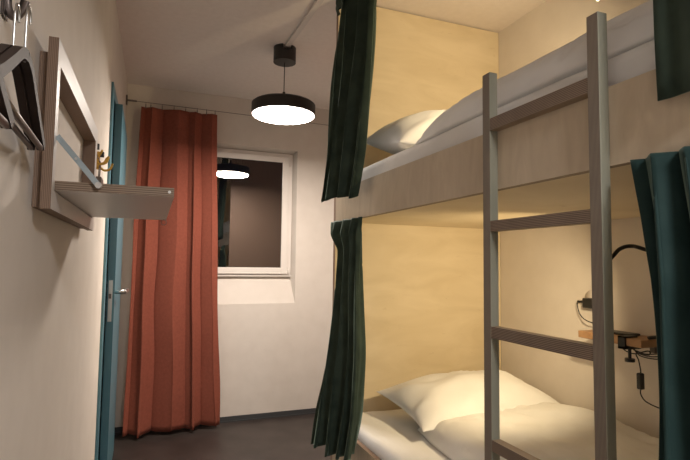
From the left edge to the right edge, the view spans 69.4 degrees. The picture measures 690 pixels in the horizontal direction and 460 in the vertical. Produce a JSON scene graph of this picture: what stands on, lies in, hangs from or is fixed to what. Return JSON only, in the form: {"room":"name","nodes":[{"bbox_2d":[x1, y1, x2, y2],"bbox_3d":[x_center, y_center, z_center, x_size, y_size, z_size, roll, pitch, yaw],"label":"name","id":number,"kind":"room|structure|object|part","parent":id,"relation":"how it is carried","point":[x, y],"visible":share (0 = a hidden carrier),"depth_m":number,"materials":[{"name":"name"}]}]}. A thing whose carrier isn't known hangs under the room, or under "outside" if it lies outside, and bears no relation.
{"room":"dormitory","nodes":[
{"label":"dormitory","id":0,"kind":"room"},
{"bbox_2d":[0,0,126,459],"bbox_3d":[-0.794,0.021,1.141,0.240,2.598,5.900,2,-4,-21],"label":"wall","id":1,"kind":"structure","parent":0,"point":[51,268],"depth_m":1.16,"materials":[{"name":"paint"}]},
{"bbox_2d":[1,0,29,21],"bbox_3d":[-0.471,-0.350,0.707,0.043,0.104,0.023,0,-4,16],"label":"wall hook","id":2,"kind":"object","parent":1,"relation":"attached to","point":[7,12],"visible":0.84,"depth_m":0.70,"materials":[{"name":"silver metal"}]},
{"bbox_3d":[-0.483,-0.352,0.710,0.004,0.100,0.028,2,-4,-21],"label":"wall plate","id":3,"kind":"part","parent":2,"relation":"part of","materials":[{"name":"silver metal"}]},
{"bbox_2d":[0,3,35,149],"bbox_3d":[-0.448,-0.228,0.670,0.011,0.174,0.363,2,-4,-24],"label":"clothes hanger","id":4,"kind":"object","parent":2,"relation":"hanging from","point":[18,76],"visible":0.77,"depth_m":0.72,"materials":[{"name":"brown wood"}]},
{"bbox_3d":[-0.412,-0.198,0.585,0.011,0.102,0.182,2,-4,-24],"label":"arm","id":5,"kind":"part","parent":4,"relation":"part of","materials":[{"name":"brown wood"}]},
{"bbox_3d":[-0.485,-0.188,0.750,0.011,0.102,0.182,2,-4,-24],"label":"arm","id":6,"kind":"part","parent":4,"relation":"part of","materials":[{"name":"brown wood"}]},
{"bbox_2d":[0,5,44,150],"bbox_3d":[-0.438,-0.229,0.680,0.011,0.174,0.363,2,-4,-24],"label":"clothes hanger","id":7,"kind":"object","parent":2,"relation":"hanging from","point":[15,55],"visible":1,"depth_m":0.70,"materials":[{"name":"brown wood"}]},
{"bbox_3d":[-0.402,-0.199,0.595,0.011,0.102,0.182,2,-4,-24],"label":"arm","id":8,"kind":"part","parent":7,"relation":"part of","materials":[{"name":"brown wood"}]},
{"bbox_3d":[-0.475,-0.189,0.760,0.011,0.102,0.182,2,-4,-24],"label":"arm","id":9,"kind":"part","parent":7,"relation":"part of","materials":[{"name":"brown wood"}]},
{"bbox_2d":[96,155,102,183],"bbox_3d":[-0.887,-0.209,1.780,0.030,0.092,0.170,2,-4,-21],"label":"key holder","id":10,"kind":"object","parent":1,"relation":"attached to","point":[98,177],"visible":0.5,"depth_m":1.80,"materials":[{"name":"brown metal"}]},
{"bbox_2d":[32,36,173,230],"bbox_3d":[-0.576,-0.174,1.276,0.248,0.319,0.710,2,-4,-21],"label":"table","id":11,"kind":"object","parent":1,"relation":"attached to","point":[77,204],"visible":0.98,"depth_m":0.99,"materials":[{"name":"grey laminate"}]},
{"bbox_3d":[-0.684,-0.169,1.233,0.017,0.293,0.666,2,-4,-21],"label":"frame","id":12,"kind":"part","parent":11,"relation":"part of","materials":[{"name":"brown wood"}]},
{"bbox_3d":[-0.668,-0.178,1.240,0.017,0.319,0.710,2,-4,-21],"label":"frame","id":13,"kind":"part","parent":11,"relation":"part of","materials":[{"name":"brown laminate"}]},
{"bbox_2d":[97,143,109,164],"bbox_3d":[-0.849,-0.262,1.728,0.060,0.074,0.014,2,-4,-21],"label":"coat hook","id":14,"kind":"object","parent":1,"relation":"attached to","point":[98,145],"visible":0.5,"depth_m":1.73,"materials":[{"name":"yellow metal"}]},
{"bbox_2d":[96,151,113,171],"bbox_3d":[-0.914,-0.259,1.896,0.060,0.074,0.014,2,-4,-21],"label":"coat hook","id":15,"kind":"object","parent":1,"relation":"attached to","point":[98,152],"visible":0.61,"depth_m":1.89,"materials":[{"name":"yellow metal"}]},
{"bbox_2d":[94,82,128,459],"bbox_3d":[-1.360,0.357,2.942,0.169,2.154,1.060,2,-4,-21],"label":"door","id":16,"kind":"structure","parent":1,"relation":"in","point":[117,128],"depth_m":2.63,"materials":[{"name":"teal paint"}]},
{"bbox_3d":[-1.407,0.355,2.924,0.070,2.154,1.060,2,-4,-21],"label":"frame","id":17,"kind":"part","parent":16,"relation":"part of","materials":[{"name":"teal paint"}]},
{"bbox_3d":[-1.234,0.372,2.614,0.019,0.215,0.002,2,-4,-21],"label":"latch plate","id":18,"kind":"part","parent":16,"relation":"part of","materials":[{"name":"silver metal"}]},
{"bbox_3d":[-1.225,0.335,2.737,0.066,0.025,0.122,2,-4,-21],"label":"handle","id":19,"kind":"part","parent":16,"relation":"part of","materials":[{"name":"silver metal"}]},
{"bbox_2d":[126,95,324,124],"bbox_3d":[-0.667,-0.925,4.048,2.043,0.070,0.030,2,-4,-21],"label":"wire","id":20,"kind":"object","parent":1,"relation":"attached to","point":[127,99],"visible":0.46,"depth_m":3.81,"materials":[{"name":"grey metal"}]},
{"bbox_2d":[122,104,219,437],"bbox_3d":[-1.234,0.254,3.696,0.670,2.419,0.156,2,-4,-21],"label":"curtain","id":21,"kind":"object","parent":20,"relation":"hanging from","point":[173,369],"visible":0.94,"depth_m":3.72,"materials":[{"name":"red fabric"}]},
{"bbox_2d":[98,414,329,459],"bbox_3d":[0.213,1.403,1.392,2.400,0.100,6.000,2,-4,-21],"label":"floor","id":22,"kind":"structure","parent":0,"point":[288,437],"depth_m":3.46,"materials":[{"name":"laminate"}]},
{"bbox_2d":[330,7,689,459],"bbox_3d":[0.776,0.080,1.669,0.984,2.591,2.080,2,-4,-21],"label":"bunk bed","id":23,"kind":"object","parent":22,"relation":"on","point":[422,219],"visible":0.54,"depth_m":2.50,"materials":[{"name":"brown wood"}]},
{"bbox_3d":[0.402,0.139,2.634,0.984,2.591,0.006,2,-4,-21],"label":"panel","id":24,"kind":"part","parent":23,"relation":"part of","materials":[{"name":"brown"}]},
{"bbox_2d":[311,217,365,459],"bbox_3d":[-0.037,0.455,2.145,0.149,1.013,0.398,2,-4,-21],"label":"curtain","id":25,"kind":"object","parent":23,"relation":"hanging from","point":[339,408],"visible":1,"depth_m":2.09,"materials":[{"name":"green fabric"}]},
{"bbox_3d":[0.316,0.980,1.431,0.021,0.245,2.030,2,-4,-21],"label":"rail","id":26,"kind":"part","parent":23,"relation":"part of","materials":[{"name":"brown wood"}]},
{"bbox_2d":[358,409,449,459],"bbox_3d":[0.770,0.930,1.620,0.956,0.199,1.998,2,-4,-21],"label":"mattress","id":27,"kind":"object","parent":23,"relation":"on","point":[389,434],"visible":0.23,"depth_m":2.07,"materials":[{"name":"white fabric"}]},
{"bbox_2d":[418,402,658,459],"bbox_3d":[0.900,0.763,1.525,0.781,0.125,1.638,2,-4,-21],"label":"duvet","id":28,"kind":"object","parent":27,"relation":"on","point":[543,430],"visible":0.73,"depth_m":1.84,"materials":[{"name":"white fabric"}]},
{"bbox_2d":[377,370,559,431],"bbox_3d":[0.592,0.763,2.325,0.790,0.198,0.416,2,-4,-23],"label":"pillow","id":29,"kind":"object","parent":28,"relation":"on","point":[431,399],"visible":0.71,"depth_m":2.20,"materials":[{"name":"white fabric"}]},
{"bbox_3d":[0.406,0.139,2.621,0.984,2.591,0.022,2,-4,-21],"label":"headboard","id":30,"kind":"part","parent":23,"relation":"part of","materials":[{"name":"brown wood"}]},
{"bbox_2d":[361,39,655,180],"bbox_3d":[0.786,-0.210,1.698,0.953,0.219,1.998,2,-4,-21],"label":"mattress","id":31,"kind":"object","parent":23,"relation":"on","point":[639,60],"visible":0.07,"depth_m":1.32,"materials":[{"name":"white fabric"}]},
{"bbox_2d":[367,110,445,153],"bbox_3d":[0.509,-0.423,2.297,0.770,0.283,0.429,2,-4,-19],"label":"pillow","id":32,"kind":"object","parent":31,"relation":"on","point":[402,134],"visible":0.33,"depth_m":2.12,"materials":[{"name":"white fabric"}]},
{"bbox_2d":[414,0,653,145],"bbox_3d":[0.894,-0.427,1.452,0.921,0.180,1.368,2,-4,-21],"label":"duvet","id":33,"kind":"object","parent":31,"relation":"on","point":[633,28],"visible":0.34,"depth_m":1.21,"materials":[{"name":"white fabric"}]},
{"bbox_3d":[0.331,-0.173,1.509,0.021,0.159,2.030,2,-4,-21],"label":"rail","id":34,"kind":"part","parent":23,"relation":"part of","materials":[{"name":"brown wood"}]},
{"bbox_2d":[482,11,616,459],"bbox_3d":[0.435,0.453,1.109,0.025,1.761,0.372,2,-4,-21],"label":"ladder","id":35,"kind":"object","parent":23,"relation":"attached to","point":[594,87],"visible":1,"depth_m":1.02,"materials":[{"name":"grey wood"}]},
{"bbox_3d":[0.374,0.464,1.267,0.025,1.760,0.031,2,-4,-21],"label":"post","id":36,"kind":"part","parent":35,"relation":"part of","materials":[{"name":"brown wood"}]},
{"bbox_3d":[0.497,0.444,0.949,0.025,1.761,0.029,2,-4,-21],"label":"post","id":37,"kind":"part","parent":35,"relation":"part of","materials":[{"name":"brown wood"}]},
{"bbox_2d":[630,146,689,459],"bbox_3d":[0.572,0.360,0.686,0.101,1.003,0.399,2,-4,-21],"label":"curtain","id":38,"kind":"object","parent":23,"relation":"hanging from","point":[662,179],"visible":1,"depth_m":0.81,"materials":[{"name":"teal fabric"}]},
{"bbox_2d":[115,84,333,426],"bbox_3d":[-0.763,0.225,4.178,2.043,2.598,0.235,2,-4,-21],"label":"wall","id":39,"kind":"structure","parent":0,"point":[274,332],"depth_m":4.10,"materials":[{"name":"paint"}]},
{"bbox_2d":[114,408,315,433],"bbox_3d":[-0.734,1.493,3.977,2.043,0.042,0.014,2,-4,-21],"label":"baseboard","id":40,"kind":"structure","parent":39,"relation":"attached to","point":[311,410],"depth_m":4.00,"materials":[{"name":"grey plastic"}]},
{"bbox_2d":[217,148,292,276],"bbox_3d":[-0.957,-0.145,4.068,1.066,1.044,0.053,2,-4,-21],"label":"window","id":41,"kind":"structure","parent":39,"relation":"in","point":[286,159],"depth_m":4.19,"materials":[{"name":"white paint"}]},
{"bbox_2d":[116,0,546,109],"bbox_3d":[0.248,-1.288,1.573,2.400,0.100,6.000,2,-4,-21],"label":"ceiling","id":42,"kind":"structure","parent":0,"point":[213,47],"depth_m":2.98,"materials":[{"name":"paint"}]},
{"bbox_2d":[251,43,314,124],"bbox_3d":[-0.380,-0.924,3.111,0.394,0.436,0.394,2,-4,-21],"label":"pendant lamp","id":43,"kind":"object","parent":42,"relation":"hanging from","point":[275,108],"visible":1,"depth_m":3.03,"materials":[{"name":"black metal"}]},
{"bbox_3d":[-0.383,-0.751,3.100,0.394,0.077,0.394,2,-4,-21],"label":"lamp shade","id":44,"kind":"part","parent":43,"relation":"part of","materials":[{"name":"black metal"}]},
{"bbox_2d":[252,106,313,124],"bbox_3d":[-0.383,-0.715,3.097,0.380,0.018,0.380,2,-4,-21],"label":"diffuser","id":45,"kind":"object","parent":43,"relation":"attached to","point":[286,115],"depth_m":3.05,"materials":[{"name":"white plastic"}]},
{"bbox_2d":[285,0,323,46],"bbox_3d":[0.492,-1.267,0.982,0.054,0.016,4.508,2,-4,-22],"label":"cable conduit","id":46,"kind":"object","parent":42,"relation":"attached to","point":[317,3],"visible":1,"depth_m":2.76,"materials":[{"name":"beige plastic"}]},
{"bbox_3d":[0.319,-1.233,1.538,0.020,0.011,2.090,2,-4,-21],"label":"rail","id":47,"kind":"object","parent":42,"relation":"attached to","visible":0},
{"bbox_2d":[321,0,376,202],"bbox_3d":[0.010,-0.657,2.158,0.132,1.070,0.455,2,-4,-21],"label":"curtain","id":48,"kind":"object","parent":47,"relation":"hanging from","point":[353,65],"visible":1,"depth_m":2.08,"materials":[{"name":"green fabric"}]},
{"bbox_2d":[653,0,689,100],"bbox_3d":[0.605,-0.753,0.735,0.038,1.053,0.350,2,-4,-21],"label":"curtain","id":49,"kind":"object","parent":47,"relation":"hanging from","point":[671,18],"visible":1,"depth_m":0.84,"materials":[{"name":"green fabric"}]},
{"bbox_2d":[498,0,658,437],"bbox_3d":[1.271,0.101,1.937,0.130,2.598,5.900,2,-4,-21],"label":"wall","id":50,"kind":"structure","parent":0,"point":[544,272],"depth_m":2.35,"materials":[{"name":"paint"}]},
{"bbox_2d":[577,298,591,322],"bbox_3d":[1.073,0.361,2.166,0.038,0.126,0.162,2,-4,-21],"label":"power adapter","id":51,"kind":"object","parent":50,"relation":"attached to","point":[586,302],"visible":0.63,"depth_m":2.18,"materials":[{"name":"black plastic"}]},
{"bbox_2d":[585,290,591,297],"bbox_3d":[1.089,0.302,2.196,0.008,0.072,0.072,2,-4,-21],"label":"wall socket","id":52,"kind":"object","parent":50,"relation":"attached to","point":[588,294],"visible":0.26,"depth_m":2.21,"materials":[{"name":"beige plastic"}]},
{"bbox_2d":[578,330,656,352],"bbox_3d":[1.096,0.444,1.980,0.139,0.057,0.290,2,-4,-21],"label":"wall shelf","id":53,"kind":"object","parent":50,"relation":"attached to","point":[641,341],"visible":0.44,"depth_m":1.87,"materials":[{"name":"brown wood"}]},
{"bbox_2d":[614,330,639,335],"bbox_3d":[1.101,0.412,1.992,0.065,0.009,0.130,2,-4,-21],"label":"phone","id":54,"kind":"object","parent":53,"relation":"on","point":[617,332],"visible":0.5,"depth_m":1.96,"materials":[{"name":"black plastic"}]},
{"bbox_2d":[612,244,658,408],"bbox_3d":[1.023,0.346,1.740,0.380,0.586,0.343,2,-4,-21],"label":"reading lamp","id":55,"kind":"object","parent":53,"relation":"attached to","point":[621,338],"visible":0.55,"depth_m":1.86,"materials":[{"name":"black plastic"}]},
{"bbox_2d":[636,373,644,389],"bbox_3d":[1.105,0.565,1.862,0.022,0.060,0.019,2,-4,-21],"label":"switch","id":56,"kind":"object","parent":55,"relation":"attached to","point":[640,376],"depth_m":1.85,"materials":[{"name":"black plastic"}]},
{"bbox_3d":[-0.352,-0.334,0.410,0.037,0.104,0.029,2,-4,-21],"label":"wall hook","id":57,"kind":"object","parent":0,"visible":0},
{"bbox_2d":[0,66,13,128],"bbox_3d":[-0.307,-0.207,0.394,0.011,0.174,0.363,2,-4,-22],"label":"clothes hanger","id":58,"kind":"object","parent":57,"relation":"hanging from","point":[6,114],"visible":1,"depth_m":0.53,"materials":[{"name":"brown wood"}]}
]}

